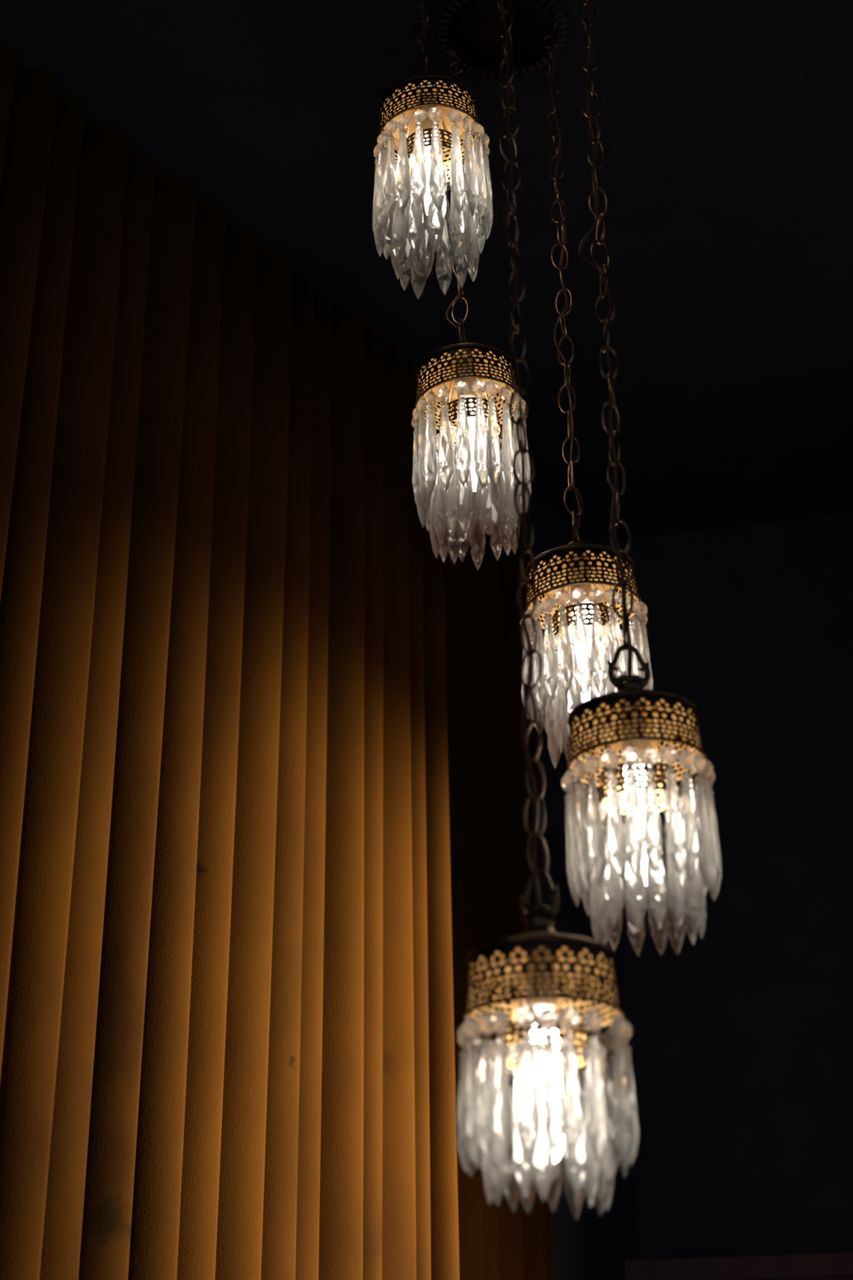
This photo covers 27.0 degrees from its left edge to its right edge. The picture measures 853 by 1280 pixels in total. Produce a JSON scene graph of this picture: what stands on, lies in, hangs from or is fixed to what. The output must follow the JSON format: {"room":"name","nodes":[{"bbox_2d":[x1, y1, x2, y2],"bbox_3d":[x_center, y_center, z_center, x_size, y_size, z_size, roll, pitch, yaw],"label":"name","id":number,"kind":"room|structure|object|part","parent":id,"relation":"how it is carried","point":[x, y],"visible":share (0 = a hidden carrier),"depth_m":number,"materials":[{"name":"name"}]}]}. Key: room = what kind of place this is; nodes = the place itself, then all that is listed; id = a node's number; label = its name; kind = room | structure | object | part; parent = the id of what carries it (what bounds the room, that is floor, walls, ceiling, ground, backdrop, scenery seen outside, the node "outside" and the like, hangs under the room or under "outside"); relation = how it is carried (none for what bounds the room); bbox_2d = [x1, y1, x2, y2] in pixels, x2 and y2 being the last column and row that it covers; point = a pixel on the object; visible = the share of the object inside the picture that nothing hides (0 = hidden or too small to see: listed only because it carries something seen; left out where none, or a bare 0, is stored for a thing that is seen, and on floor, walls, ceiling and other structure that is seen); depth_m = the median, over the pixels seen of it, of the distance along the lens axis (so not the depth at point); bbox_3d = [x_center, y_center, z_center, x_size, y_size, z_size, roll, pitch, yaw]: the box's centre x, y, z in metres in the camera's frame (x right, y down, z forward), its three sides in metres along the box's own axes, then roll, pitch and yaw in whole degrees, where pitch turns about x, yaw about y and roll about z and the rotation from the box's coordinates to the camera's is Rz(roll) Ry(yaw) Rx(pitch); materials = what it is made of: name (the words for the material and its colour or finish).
{"room":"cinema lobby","nodes":[
{"label":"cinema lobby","id":0,"kind":"room"},
{"bbox_2d":[0,0,852,542],"bbox_3d":[-0.007,-0.697,2.756,6.000,0.100,5.600,-1,-25,0],"label":"ceiling","id":1,"kind":"structure","parent":0,"point":[726,175],"depth_m":2.69,"materials":[{"name":"black paint"}]},
{"bbox_2d":[0,44,459,1279],"bbox_3d":[-0.479,0.709,1.815,0.052,3.225,1.720,-18,-30,32],"label":"velvet curtain","id":2,"kind":"object","parent":1,"relation":"hanging from","point":[227,1042],"visible":0.99,"depth_m":2.37,"materials":[{"name":"orange fabric"}]},
{"bbox_2d":[372,0,493,299],"bbox_3d":[0.005,-0.641,2.192,0.143,0.480,0.144,8,-26,-18],"label":"pendant lamp","id":3,"kind":"object","parent":1,"relation":"hanging from","point":[422,114],"visible":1,"depth_m":2.12,"materials":[{"name":"clear glass"}]},
{"bbox_3d":[-0.017,-0.636,2.178,0.027,0.069,0.003,10,-28,-27],"label":"bracket arm","id":4,"kind":"part","parent":3,"relation":"part of"},
{"bbox_3d":[-0.005,-0.769,2.249,0.014,0.184,0.010,-1,-25,0],"label":"power cord","id":5,"kind":"part","parent":3,"relation":"part of","materials":[{"name":"orange metal"}]},
{"bbox_2d":[417,97,439,133],"bbox_3d":[0.003,-0.641,2.192,0.024,0.056,0.024,-3,-25,-1],"label":"bulb socket","id":6,"kind":"object","parent":3,"relation":"attached to","point":[427,123],"depth_m":2.18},
{"bbox_3d":[0.008,-0.559,2.154,0.026,0.125,0.026,-3,-25,-1],"label":"light bulb","id":7,"kind":"part","parent":3,"relation":"part of","materials":[{"name":"white glass"}]},
{"bbox_3d":[0.014,-0.641,2.170,0.003,0.069,0.027,10,-28,-27],"label":"bracket arm","id":8,"kind":"part","parent":3,"relation":"part of","materials":[{"name":"gold metal"}]},
{"bbox_2d":[444,421,553,1279],"bbox_3d":[0.079,1.069,2.595,0.042,3.225,0.414,-18,-30,33],"label":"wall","id":9,"kind":"structure","parent":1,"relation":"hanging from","point":[488,793],"depth_m":3.00,"materials":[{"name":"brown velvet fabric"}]},
{"bbox_2d":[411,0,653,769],"bbox_3d":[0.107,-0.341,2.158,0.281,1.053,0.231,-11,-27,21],"label":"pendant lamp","id":10,"kind":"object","parent":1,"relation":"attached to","point":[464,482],"depth_m":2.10,"materials":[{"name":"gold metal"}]},
{"bbox_3d":[0.034,-0.302,2.206,0.003,0.069,0.027,18,-32,-40],"label":"bracket arm","id":11,"kind":"part","parent":10,"relation":"part of","materials":[{"name":"gold metal"}]},
{"bbox_3d":[0.033,-0.315,2.178,0.003,0.070,0.023,-22,-33,38],"label":"bracket arm","id":12,"kind":"part","parent":10,"relation":"part of","materials":[{"name":"gold metal"}]},
{"bbox_3d":[0.037,-0.578,2.316,0.028,0.476,0.015,11,-27,-23],"label":"power cord","id":13,"kind":"part","parent":10,"relation":"part of","materials":[{"name":"orange metal"}]},
{"bbox_2d":[455,359,476,401],"bbox_3d":[0.049,-0.319,2.196,0.024,0.056,0.024,-3,-24,-1],"label":"bulb socket","id":14,"kind":"object","parent":10,"relation":"attached to","point":[470,393],"depth_m":2.19,"materials":[{"name":"gold metal"}]},
{"bbox_3d":[0.054,-0.236,2.159,0.026,0.125,0.026,-3,-24,-1],"label":"light bulb","id":15,"kind":"part","parent":10,"relation":"part of","materials":[{"name":"white glass"}]},
{"bbox_3d":[0.065,-0.317,2.177,0.003,0.069,0.027,18,-32,-40],"label":"bracket arm","id":16,"kind":"part","parent":10,"relation":"part of","materials":[{"name":"gold metal"}]},
{"bbox_3d":[0.102,-0.804,2.375,0.176,0.030,0.176,-1,-25,0],"label":"ceiling canopy","id":17,"kind":"part","parent":10,"relation":"part of","materials":[{"name":"black metal"}]},
{"bbox_3d":[0.158,-0.051,2.031,0.027,0.069,0.003,-19,-30,31],"label":"bracket arm","id":18,"kind":"part","parent":10,"relation":"part of"},
{"bbox_3d":[0.166,-0.465,2.206,0.024,0.780,0.015,4,-26,-11],"label":"power cord","id":19,"kind":"part","parent":10,"relation":"part of","materials":[{"name":"orange metal"}]},
{"bbox_3d":[0.163,-0.064,2.002,0.003,0.069,0.027,-19,-30,31],"label":"bracket arm","id":20,"kind":"part","parent":10,"relation":"part of"},
{"bbox_2d":[568,556,591,604],"bbox_3d":[0.175,-0.066,2.023,0.024,0.056,0.024,-2,-25,-1],"label":"bulb socket","id":21,"kind":"object","parent":10,"relation":"attached to","point":[587,588],"depth_m":2.01,"materials":[{"name":"gold metal"}]},
{"bbox_3d":[0.179,0.016,1.985,0.026,0.125,0.026,-2,-25,-1],"label":"light bulb","id":22,"kind":"part","parent":10,"relation":"part of","materials":[{"name":"white glass"}]},
{"bbox_3d":[0.175,-0.344,2.153,0.142,1.053,0.146,-13,-28,24],"label":"pendant lamp","id":23,"kind":"part","parent":10,"relation":"part of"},
{"label":"bracket arm","id":24,"kind":"part","parent":10,"relation":"part of"},
{"bbox_2d":[457,0,638,1220],"bbox_3d":[0.090,-0.256,1.734,0.145,1.567,0.148,-1,-25,0],"label":"pendant lamp","id":25,"kind":"object","parent":1,"relation":"hanging from","point":[574,1122],"visible":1,"depth_m":1.43,"materials":[{"name":"clear glass"}]},
{"bbox_3d":[0.080,0.296,1.492,0.027,0.069,0.003,-22,-33,38],"label":"bracket arm","id":26,"kind":"part","parent":25,"relation":"part of"},
{"bbox_3d":[0.086,-0.363,1.781,0.013,1.320,0.014,-1,-25,0],"label":"power cord","id":27,"kind":"part","parent":25,"relation":"part of","materials":[{"name":"orange metal"}]},
{"bbox_3d":[0.081,0.282,1.464,0.003,0.069,0.027,-22,-33,38],"label":"bracket arm","id":28,"kind":"part","parent":25,"relation":"part of"},
{"bbox_2d":[527,946,556,1009],"bbox_3d":[0.096,0.280,1.483,0.024,0.056,0.024,-1,-25,0],"label":"bulb socket","id":29,"kind":"object","parent":25,"relation":"attached to","point":[539,1004],"depth_m":1.47,"materials":[{"name":"gold metal"}]},
{"bbox_3d":[0.097,0.362,1.444,0.026,0.125,0.026,-1,-25,0],"label":"light bulb","id":30,"kind":"part","parent":25,"relation":"part of","materials":[{"name":"white glass"}]},
{"bbox_3d":[0.111,0.296,1.493,0.003,0.069,0.027,-22,-33,38],"label":"bracket arm","id":31,"kind":"part","parent":25,"relation":"part of"},
{"bbox_3d":[0.112,0.282,1.465,0.027,0.069,0.003,-22,-33,38],"label":"bracket arm","id":32,"kind":"part","parent":25,"relation":"part of"},
{"bbox_2d":[561,0,721,957],"bbox_3d":[0.186,-0.319,1.891,0.144,1.321,0.145,-2,-25,0],"label":"pendant lamp","id":33,"kind":"object","parent":1,"relation":"hanging from","point":[628,868],"visible":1,"depth_m":1.64,"materials":[{"name":"clear glass"}]},
{"bbox_3d":[0.182,-0.436,1.942,0.032,1.056,0.013,-1,-25,0],"label":"power cord","id":34,"kind":"part","parent":33,"relation":"part of","materials":[{"name":"black metal"}]},
{"bbox_3d":[0.180,0.091,1.685,0.027,0.069,0.003,15,-30,-31],"label":"bracket arm","id":35,"kind":"part","parent":33,"relation":"part of"},
{"bbox_3d":[0.186,0.104,1.713,0.003,0.069,0.026,14,-29,-29],"label":"bracket arm","id":36,"kind":"part","parent":33,"relation":"part of","materials":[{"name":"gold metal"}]},
{"bbox_2d":[619,702,647,752],"bbox_3d":[0.198,0.087,1.701,0.024,0.056,0.024,-2,-25,0],"label":"bulb socket","id":37,"kind":"object","parent":33,"relation":"attached to","point":[639,744],"depth_m":1.69,"materials":[{"name":"gold metal"}]},
{"bbox_3d":[0.201,0.169,1.662,0.026,0.125,0.026,-2,-25,0],"label":"light bulb","id":38,"kind":"part","parent":33,"relation":"part of","materials":[{"name":"white glass"}]},
{"bbox_3d":[0.211,0.088,1.680,0.003,0.069,0.027,15,-30,-31],"label":"bracket arm","id":39,"kind":"part","parent":33,"relation":"part of"},
{"bbox_3d":[0.217,0.101,1.708,0.027,0.069,0.003,15,-30,-31],"label":"bracket arm","id":40,"kind":"part","parent":33,"relation":"part of"},
{"bbox_2d":[527,494,637,1279],"bbox_3d":[-0.808,0.633,1.627,0.100,3.250,4.000,-18,-30,32],"label":"wall","id":41,"kind":"structure","parent":0,"point":[592,1246],"depth_m":3.17,"materials":[{"name":"black paint"}]},
{"bbox_2d":[596,512,852,1260],"bbox_3d":[1.491,1.169,2.824,2.600,3.250,0.100,-6,-26,12],"label":"wall","id":42,"kind":"structure","parent":0,"point":[740,1042],"depth_m":3.29,"materials":[{"name":"black paint"}]},
{"bbox_2d":[625,1253,852,1279],"bbox_3d":[1.473,0.980,2.837,2.600,0.052,0.039,-6,-26,12],"label":"trim","id":43,"kind":"structure","parent":42,"relation":"attached to","point":[833,1266],"depth_m":3.01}
]}

